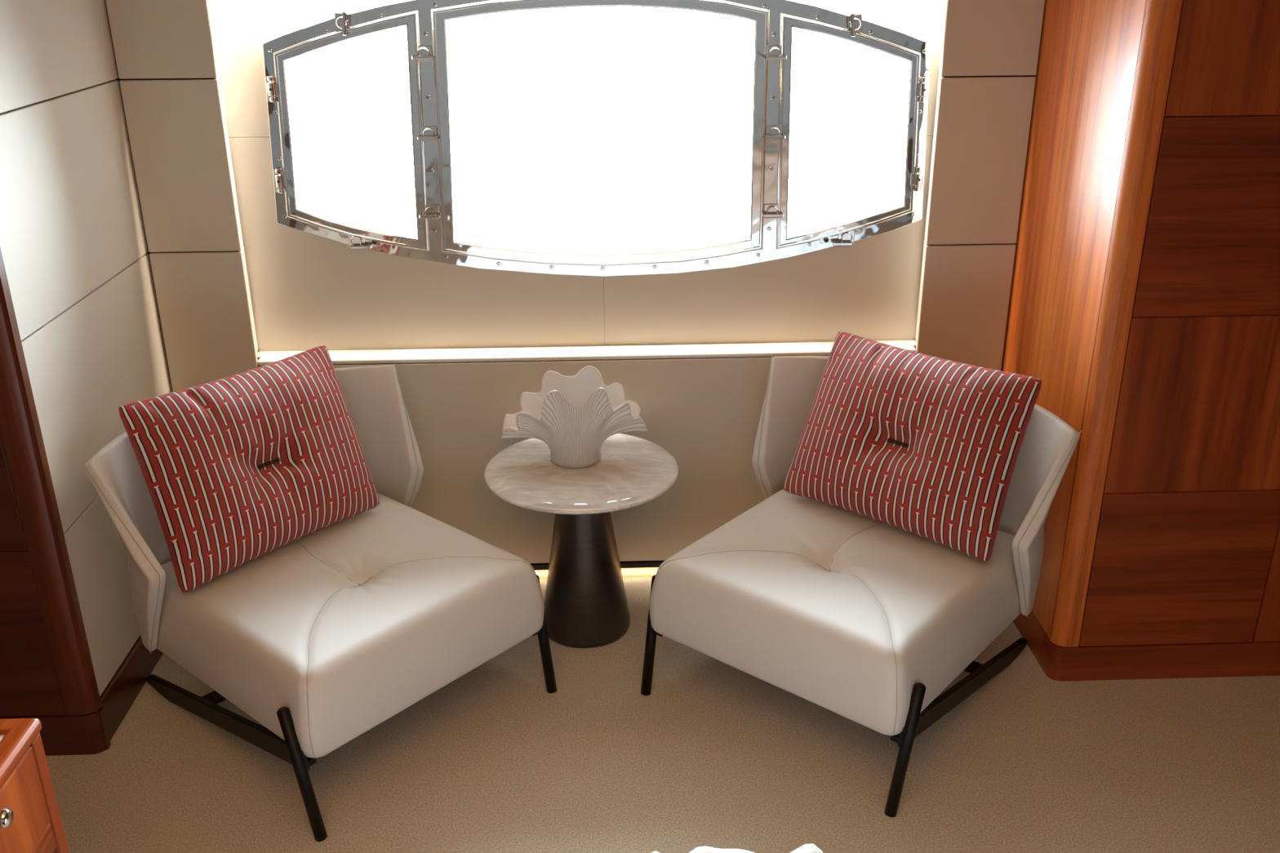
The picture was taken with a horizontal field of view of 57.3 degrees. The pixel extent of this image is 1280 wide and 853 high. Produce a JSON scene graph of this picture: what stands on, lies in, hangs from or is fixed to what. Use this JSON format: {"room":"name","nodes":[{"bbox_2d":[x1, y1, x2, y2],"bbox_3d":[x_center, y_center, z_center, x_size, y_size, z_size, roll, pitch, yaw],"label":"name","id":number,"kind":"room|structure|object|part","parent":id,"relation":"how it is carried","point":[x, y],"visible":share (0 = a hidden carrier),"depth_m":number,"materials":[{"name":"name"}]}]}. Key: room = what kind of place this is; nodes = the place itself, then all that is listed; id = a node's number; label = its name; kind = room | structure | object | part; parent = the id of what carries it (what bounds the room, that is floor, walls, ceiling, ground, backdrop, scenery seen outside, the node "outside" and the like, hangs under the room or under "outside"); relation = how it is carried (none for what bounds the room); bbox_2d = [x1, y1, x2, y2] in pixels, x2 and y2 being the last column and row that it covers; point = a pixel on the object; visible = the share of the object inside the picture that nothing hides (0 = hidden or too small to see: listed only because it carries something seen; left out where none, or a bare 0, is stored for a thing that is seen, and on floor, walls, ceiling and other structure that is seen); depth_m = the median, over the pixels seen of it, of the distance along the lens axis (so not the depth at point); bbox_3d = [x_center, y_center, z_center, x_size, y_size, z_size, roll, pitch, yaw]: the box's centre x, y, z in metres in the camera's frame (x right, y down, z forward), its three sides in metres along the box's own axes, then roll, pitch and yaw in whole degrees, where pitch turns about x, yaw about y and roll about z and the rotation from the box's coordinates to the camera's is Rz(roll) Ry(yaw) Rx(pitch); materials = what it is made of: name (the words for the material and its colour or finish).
{"room":"yacht cabin","nodes":[
{"label":"yacht cabin","id":0,"kind":"room"},
{"bbox_2d":[0,0,173,696],"bbox_3d":[-1.239,-0.390,2.578,0.060,2.050,0.838,-1,23,-2],"label":"wall","id":1,"kind":"structure","parent":0,"point":[73,245],"depth_m":2.52,"materials":[{"name":"beige leather"}]},
{"bbox_3d":[-1.218,-0.995,2.273,0.012,0.696,0.738,-1,23,-2],"label":"leather panel","id":2,"kind":"part","parent":1,"relation":"part of","materials":[{"name":"beige leather"}]},
{"bbox_3d":[-1.214,-0.481,2.487,0.012,0.412,0.738,-1,23,-2],"label":"leather panel","id":3,"kind":"part","parent":1,"relation":"part of","materials":[{"name":"beige leather"}]},
{"bbox_3d":[-1.211,-0.096,2.648,0.012,0.416,0.738,-1,23,-2],"label":"leather panel","id":4,"kind":"part","parent":1,"relation":"part of","materials":[{"name":"beige leather"}]},
{"bbox_3d":[-1.208,0.284,2.807,0.012,0.402,0.738,-1,23,-2],"label":"leather panel","id":5,"kind":"part","parent":1,"relation":"part of","materials":[{"name":"beige leather"}]},
{"bbox_2d":[99,635,163,740],"bbox_3d":[-1.203,0.525,2.904,0.018,0.110,0.720,-1,23,-2],"label":"baseboard","id":6,"kind":"structure","parent":1,"relation":"attached to","point":[121,692],"depth_m":2.71,"materials":[{"name":"brown wood"}]},
{"bbox_2d":[105,0,1044,563],"bbox_3d":[-0.134,-0.550,2.942,2.168,2.050,0.104,-1,23,-2],"label":"wall","id":7,"kind":"structure","parent":0,"point":[705,412],"depth_m":2.97,"materials":[{"name":"beige leather"}]},
{"bbox_3d":[-1.107,-1.137,2.611,0.227,0.696,0.012,-1,23,-2],"label":"leather panel","id":8,"kind":"part","parent":7,"relation":"part of","materials":[{"name":"beige leather"}]},
{"bbox_3d":[-1.103,-0.624,2.825,0.227,0.410,0.012,-1,23,-2],"label":"leather panel","id":9,"kind":"part","parent":7,"relation":"part of","materials":[{"name":"beige leather"}]},
{"bbox_3d":[-1.098,0.000,3.085,0.227,0.935,0.012,-1,23,-2],"label":"leather panel","id":10,"kind":"part","parent":7,"relation":"part of","materials":[{"name":"beige leather"}]},
{"bbox_2d":[207,0,257,353],"bbox_3d":[-1.004,-0.832,2.783,0.008,1.392,0.088,-6,23,-14],"label":"trim","id":11,"kind":"structure","parent":7,"relation":"attached to","point":[208,1],"depth_m":2.88,"materials":[{"name":"white paint"}]},
{"bbox_2d":[257,339,916,365],"bbox_3d":[-0.133,-0.195,3.082,1.746,0.018,0.088,-1,23,-2],"label":"window sill","id":12,"kind":"structure","parent":7,"relation":"attached to","point":[816,348],"depth_m":3.06,"materials":[{"name":"white paint"}]},
{"bbox_2d":[529,560,665,569],"bbox_3d":[-0.127,0.388,3.282,1.707,0.018,0.016,-1,23,-2],"label":"baseboard","id":13,"kind":"structure","parent":7,"relation":"attached to","point":[628,564],"depth_m":3.28,"materials":[{"name":"black metal"}]},
{"bbox_2d":[915,0,946,342],"bbox_3d":[0.730,-0.866,2.834,0.008,1.392,0.087,4,23,10],"label":"trim","id":14,"kind":"structure","parent":7,"relation":"attached to","point":[945,1],"depth_m":2.94,"materials":[{"name":"white paint"}]},
{"bbox_3d":[0.840,-0.033,3.144,0.230,0.924,0.012,-1,23,-2],"label":"leather panel","id":15,"kind":"part","parent":7,"relation":"part of","materials":[{"name":"beige leather"}]},
{"bbox_3d":[0.836,-0.650,2.887,0.230,0.407,0.012,-1,23,-2],"label":"leather panel","id":16,"kind":"part","parent":7,"relation":"part of","materials":[{"name":"beige leather"}]},
{"bbox_3d":[0.832,-1.168,2.670,0.230,0.710,0.012,-1,23,-2],"label":"leather panel","id":17,"kind":"part","parent":7,"relation":"part of","materials":[{"name":"beige leather"}]},
{"bbox_2d":[209,0,945,366],"bbox_3d":[-0.099,-0.575,3.000,2.600,2.052,0.059,-1,23,-2],"label":"wall","id":18,"kind":"structure","parent":0,"point":[308,291],"depth_m":3.06,"materials":[{"name":"beige paint"}]},
{"bbox_3d":[-0.569,-1.113,2.733,0.938,0.848,0.014,-1,23,-2],"label":"leather panel","id":19,"kind":"part","parent":18,"relation":"part of","materials":[{"name":"beige leather"}]},
{"bbox_3d":[-0.565,-0.460,3.006,0.938,0.564,0.014,-1,23,-2],"label":"leather panel","id":20,"kind":"part","parent":18,"relation":"part of","materials":[{"name":"beige leather"}]},
{"bbox_2d":[262,0,931,276],"bbox_3d":[-0.097,-0.714,2.898,1.641,0.707,0.048,-1,23,-2],"label":"window","id":21,"kind":"structure","parent":18,"relation":"in","point":[425,20],"depth_m":2.90,"materials":[{"name":"silver metal"}]},
{"bbox_3d":[-0.696,-0.950,2.763,0.009,0.052,0.021,4,22,-4],"label":"lever","id":22,"kind":"part","parent":21,"relation":"part of","materials":[{"name":"silver metal"}]},
{"bbox_3d":[-0.707,-0.716,2.884,0.367,0.580,0.022,-1,23,-2],"label":"sash","id":23,"kind":"part","parent":21,"relation":"part of","materials":[{"name":"silver metal"}]},
{"bbox_3d":[-0.706,-0.456,2.969,0.052,0.009,0.021,-1,23,-2],"label":"lever","id":24,"kind":"part","parent":21,"relation":"part of","materials":[{"name":"silver metal"}]},
{"bbox_2d":[368,240,381,245],"bbox_3d":[-0.675,-0.470,2.977,0.032,0.016,0.002,12,22,-7],"label":"latch","id":25,"kind":"object","parent":21,"relation":"attached to","point":[371,242],"depth_m":2.98,"materials":[{"name":"silver metal"}]},
{"bbox_3d":[-0.517,-0.882,2.798,0.052,0.009,0.021,-1,23,-2],"label":"lever","id":26,"kind":"part","parent":21,"relation":"part of","materials":[{"name":"silver metal"}]},
{"bbox_3d":[-0.518,-0.708,2.871,0.052,0.009,0.021,-1,23,-2],"label":"lever","id":27,"kind":"part","parent":21,"relation":"part of","materials":[{"name":"silver metal"}]},
{"bbox_3d":[-0.527,-0.529,2.945,0.052,0.009,0.021,-1,23,-2],"label":"lever","id":28,"kind":"part","parent":21,"relation":"part of","materials":[{"name":"silver metal"}]},
{"bbox_3d":[-0.097,-0.722,2.904,0.823,0.661,0.022,-1,23,-2],"label":"sash","id":29,"kind":"part","parent":21,"relation":"part of","materials":[{"name":"silver metal"}]},
{"bbox_3d":[0.337,-0.537,2.974,0.052,0.009,0.021,-1,23,-2],"label":"lever","id":30,"kind":"part","parent":21,"relation":"part of","materials":[{"name":"silver metal"}]},
{"bbox_3d":[0.333,-0.717,2.899,0.052,0.009,0.021,-1,23,-2],"label":"lever","id":31,"kind":"part","parent":21,"relation":"part of","materials":[{"name":"silver metal"}]},
{"bbox_3d":[0.326,-0.891,2.826,0.052,0.009,0.021,-1,23,-2],"label":"lever","id":32,"kind":"part","parent":21,"relation":"part of","materials":[{"name":"silver metal"}]},
{"bbox_2d":[819,235,832,244],"bbox_3d":[0.479,-0.481,3.016,0.032,0.016,0.002,-13,22,3],"label":"latch","id":33,"kind":"object","parent":21,"relation":"attached to","point":[823,239],"depth_m":3.01,"materials":[{"name":"silver metal"}]},
{"bbox_3d":[0.519,-0.470,3.009,0.052,0.009,0.021,-1,23,-2],"label":"lever","id":34,"kind":"part","parent":21,"relation":"part of","materials":[{"name":"silver metal"}]},
{"bbox_3d":[0.518,-0.729,2.924,0.360,0.576,0.022,-1,23,-2],"label":"sash","id":35,"kind":"part","parent":21,"relation":"part of","materials":[{"name":"silver metal"}]},
{"bbox_3d":[0.508,-0.961,2.803,0.009,0.052,0.021,-7,23,1],"label":"lever","id":36,"kind":"part","parent":21,"relation":"part of","materials":[{"name":"silver metal"}]},
{"bbox_3d":[0.334,-0.471,3.035,0.859,0.548,0.014,-1,23,-2],"label":"leather panel","id":37,"kind":"part","parent":18,"relation":"part of","materials":[{"name":"beige leather"}]},
{"bbox_3d":[0.329,-1.123,2.763,0.859,0.864,0.014,-1,23,-2],"label":"leather panel","id":38,"kind":"part","parent":18,"relation":"part of","materials":[{"name":"beige leather"}]},
{"bbox_2d":[45,567,1279,852],"bbox_3d":[-0.002,1.406,0.993,4.600,0.060,5.350,-1,23,-2],"label":"floor","id":39,"kind":"structure","parent":0,"point":[717,754],"depth_m":2.52,"materials":[{"name":"carpet"}]},
{"bbox_2d":[0,718,69,852],"bbox_3d":[-1.128,0.804,1.663,0.492,0.550,0.526,-1,23,-2],"label":"bedside table","id":40,"kind":"object","parent":39,"relation":"on","point":[31,822],"visible":1,"depth_m":1.77,"materials":[{"name":"brown wood"}]},
{"bbox_3d":[-0.902,0.552,1.650,0.033,0.028,0.028,-1,23,-2],"label":"knob","id":41,"kind":"part","parent":40,"relation":"part of","materials":[{"name":"silver metal"}]},
{"bbox_3d":[-0.925,0.640,1.600,0.018,0.144,0.454,-1,23,-2],"label":"drawer","id":42,"kind":"part","parent":40,"relation":"part of","materials":[{"name":"brown wood"}]},
{"bbox_3d":[-0.927,0.732,1.638,0.020,0.049,0.458,-1,23,-2],"label":"rail","id":43,"kind":"part","parent":40,"relation":"part of","materials":[{"name":"brown wood"}]},
{"bbox_3d":[-0.939,0.719,1.898,0.029,0.524,0.028,-1,23,-2],"label":"leg","id":44,"kind":"part","parent":40,"relation":"part of","materials":[{"name":"brown wood"}]},
{"bbox_2d":[0,247,111,755],"bbox_3d":[-1.773,-0.244,2.239,1.176,2.050,0.160,-1,23,-2],"label":"tall cabinet","id":45,"kind":"object","parent":39,"relation":"on","point":[47,675],"visible":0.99,"depth_m":2.42,"materials":[{"name":"brown wood"}]},
{"bbox_3d":[-1.457,0.068,2.300,0.419,0.406,0.006,-1,23,-2],"label":"veneer panel","id":46,"kind":"part","parent":45,"relation":"part of","materials":[{"name":"brown wood"}]},
{"bbox_3d":[-1.455,0.443,2.456,0.419,0.402,0.006,-1,23,-2],"label":"veneer panel","id":47,"kind":"part","parent":45,"relation":"part of","materials":[{"name":"brown wood"}]},
{"bbox_2d":[81,362,556,841],"bbox_3d":[-0.709,0.320,2.658,0.780,0.675,0.795,18,29,37],"label":"lounge chair","id":48,"kind":"object","parent":39,"relation":"on","point":[326,635],"visible":0.82,"depth_m":2.49,"materials":[{"name":"grey leather"}]},
{"bbox_3d":[-0.917,0.624,2.550,0.750,0.196,0.015,20,30,40],"label":"leg","id":49,"kind":"part","parent":48,"relation":"part of","materials":[{"name":"black metal"}]},
{"bbox_2d":[118,345,379,593],"bbox_3d":[-0.853,0.079,2.642,0.238,0.364,0.562,18,29,37],"label":"cushion","id":50,"kind":"object","parent":48,"relation":"on","point":[237,469],"visible":1,"depth_m":2.56,"materials":[{"name":"red fabric"}]},
{"bbox_3d":[-0.877,0.175,2.755,0.270,0.477,0.790,18,29,37],"label":"backrest","id":51,"kind":"part","parent":48,"relation":"part of","materials":[{"name":"grey leather"}]},
{"bbox_3d":[-0.660,0.681,2.291,0.081,0.292,0.024,12,26,28],"label":"leg","id":52,"kind":"part","parent":48,"relation":"part of","materials":[{"name":"black metal"}]},
{"bbox_3d":[-0.669,0.394,2.651,0.660,0.198,0.650,18,29,37],"label":"seat","id":53,"kind":"part","parent":48,"relation":"part of","materials":[{"name":"grey leather"}]},
{"bbox_3d":[-0.228,0.487,2.748,0.080,0.292,0.035,18,29,37],"label":"leg","id":54,"kind":"part","parent":48,"relation":"part of","materials":[{"name":"black metal"}]},
{"bbox_2d":[484,433,678,648],"bbox_3d":[-0.142,0.305,2.963,0.476,0.456,0.476,-1,23,-2],"label":"side table","id":55,"kind":"object","parent":39,"relation":"on","point":[585,602],"visible":0.84,"depth_m":2.89,"materials":[{"name":"grey stone"}]},
{"bbox_2d":[501,365,648,468],"bbox_3d":[-0.160,-0.025,2.866,0.360,0.228,0.133,-1,23,-2],"label":"vase","id":56,"kind":"object","parent":55,"relation":"on","point":[574,415],"visible":1,"depth_m":2.85,"materials":[{"name":"ceramic"}]},
{"bbox_2d":[651,843,822,852],"bbox_3d":[0.286,1.191,0.604,1.760,0.593,2.178,-1,23,-2],"label":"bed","id":57,"kind":"object","parent":39,"relation":"on","point":[806,848],"visible":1,"depth_m":1.45,"materials":[{"name":"white fabric"}]},
{"bbox_2d":[640,353,1081,817],"bbox_3d":[0.502,0.287,2.716,0.795,0.675,0.780,18,29,37],"label":"lounge chair","id":58,"kind":"object","parent":39,"relation":"on","point":[867,621],"visible":0.77,"depth_m":2.55,"materials":[{"name":"grey leather"}]},
{"bbox_3d":[0.026,0.489,2.739,0.035,0.292,0.080,18,29,37],"label":"leg","id":59,"kind":"part","parent":58,"relation":"part of","materials":[{"name":"black metal"}]},
{"bbox_3d":[0.284,0.428,2.997,0.015,0.196,0.750,20,30,39],"label":"leg","id":60,"kind":"part","parent":58,"relation":"part of","materials":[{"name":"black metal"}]},
{"bbox_3d":[0.469,0.364,2.704,0.650,0.198,0.660,18,29,37],"label":"seat","id":61,"kind":"part","parent":58,"relation":"part of","materials":[{"name":"grey leather"}]},
{"bbox_3d":[0.531,0.649,2.347,0.081,0.292,0.024,-18,28,-36],"label":"leg","id":62,"kind":"part","parent":58,"relation":"part of","materials":[{"name":"black metal"}]},
{"bbox_2d":[782,331,1041,561],"bbox_3d":[0.615,0.032,2.725,0.557,0.367,0.243,18,29,37],"label":"cushion","id":63,"kind":"object","parent":58,"relation":"on","point":[927,446],"visible":1,"depth_m":2.65,"materials":[{"name":"red fabric"}]},
{"bbox_3d":[0.644,0.131,2.834,0.790,0.477,0.270,18,29,37],"label":"backrest","id":64,"kind":"part","parent":58,"relation":"part of","materials":[{"name":"grey leather"}]},
{"bbox_3d":[0.745,0.574,2.639,0.015,0.196,0.750,16,28,34],"label":"leg","id":65,"kind":"part","parent":58,"relation":"part of","materials":[{"name":"black metal"}]},
{"bbox_2d":[1000,0,1279,681],"bbox_3d":[1.583,-0.468,2.716,1.240,2.050,0.627,-1,23,-2],"label":"wardrobe","id":66,"kind":"object","parent":39,"relation":"on","point":[1144,300],"visible":0.86,"depth_m":2.56,"materials":[{"name":"brown wood"}]},
{"bbox_3d":[0.965,-0.505,2.693,0.005,1.954,0.598,-1,23,-2],"label":"panel","id":67,"kind":"part","parent":66,"relation":"part of","materials":[{"name":"brown wood"}]},
{"bbox_3d":[1.001,-0.386,2.407,0.056,1.954,0.032,-1,23,-2],"label":"corner post","id":68,"kind":"part","parent":66,"relation":"part of","materials":[{"name":"brown wood"}]},
{"bbox_3d":[1.239,-0.389,2.410,0.415,1.954,0.011,-1,23,-2],"label":"door","id":69,"kind":"part","parent":66,"relation":"part of","materials":[{"name":"brown wood"}]},
{"bbox_3d":[1.245,0.330,2.701,0.415,0.400,0.006,-1,23,-2],"label":"veneer panel","id":70,"kind":"part","parent":66,"relation":"part of","materials":[{"name":"brown wood"}]},
{"bbox_3d":[1.242,-0.044,2.545,0.415,0.408,0.006,-1,23,-2],"label":"veneer panel","id":71,"kind":"part","parent":66,"relation":"part of","materials":[{"name":"brown wood"}]},
{"bbox_3d":[1.239,-0.423,2.386,0.415,0.409,0.006,-1,23,-2],"label":"veneer panel","id":72,"kind":"part","parent":66,"relation":"part of","materials":[{"name":"brown wood"}]},
{"bbox_3d":[1.236,-0.802,2.228,0.415,0.408,0.006,-1,23,-2],"label":"veneer panel","id":73,"kind":"part","parent":66,"relation":"part of","materials":[{"name":"brown wood"}]},
{"bbox_3d":[1.658,-0.397,2.422,0.415,1.954,0.011,-1,23,-2],"label":"door","id":74,"kind":"part","parent":66,"relation":"part of","materials":[{"name":"brown wood"}]},
{"bbox_3d":[1.663,0.322,2.713,0.415,0.400,0.006,-1,23,-2],"label":"veneer panel","id":75,"kind":"part","parent":66,"relation":"part of","materials":[{"name":"brown wood"}]}
]}

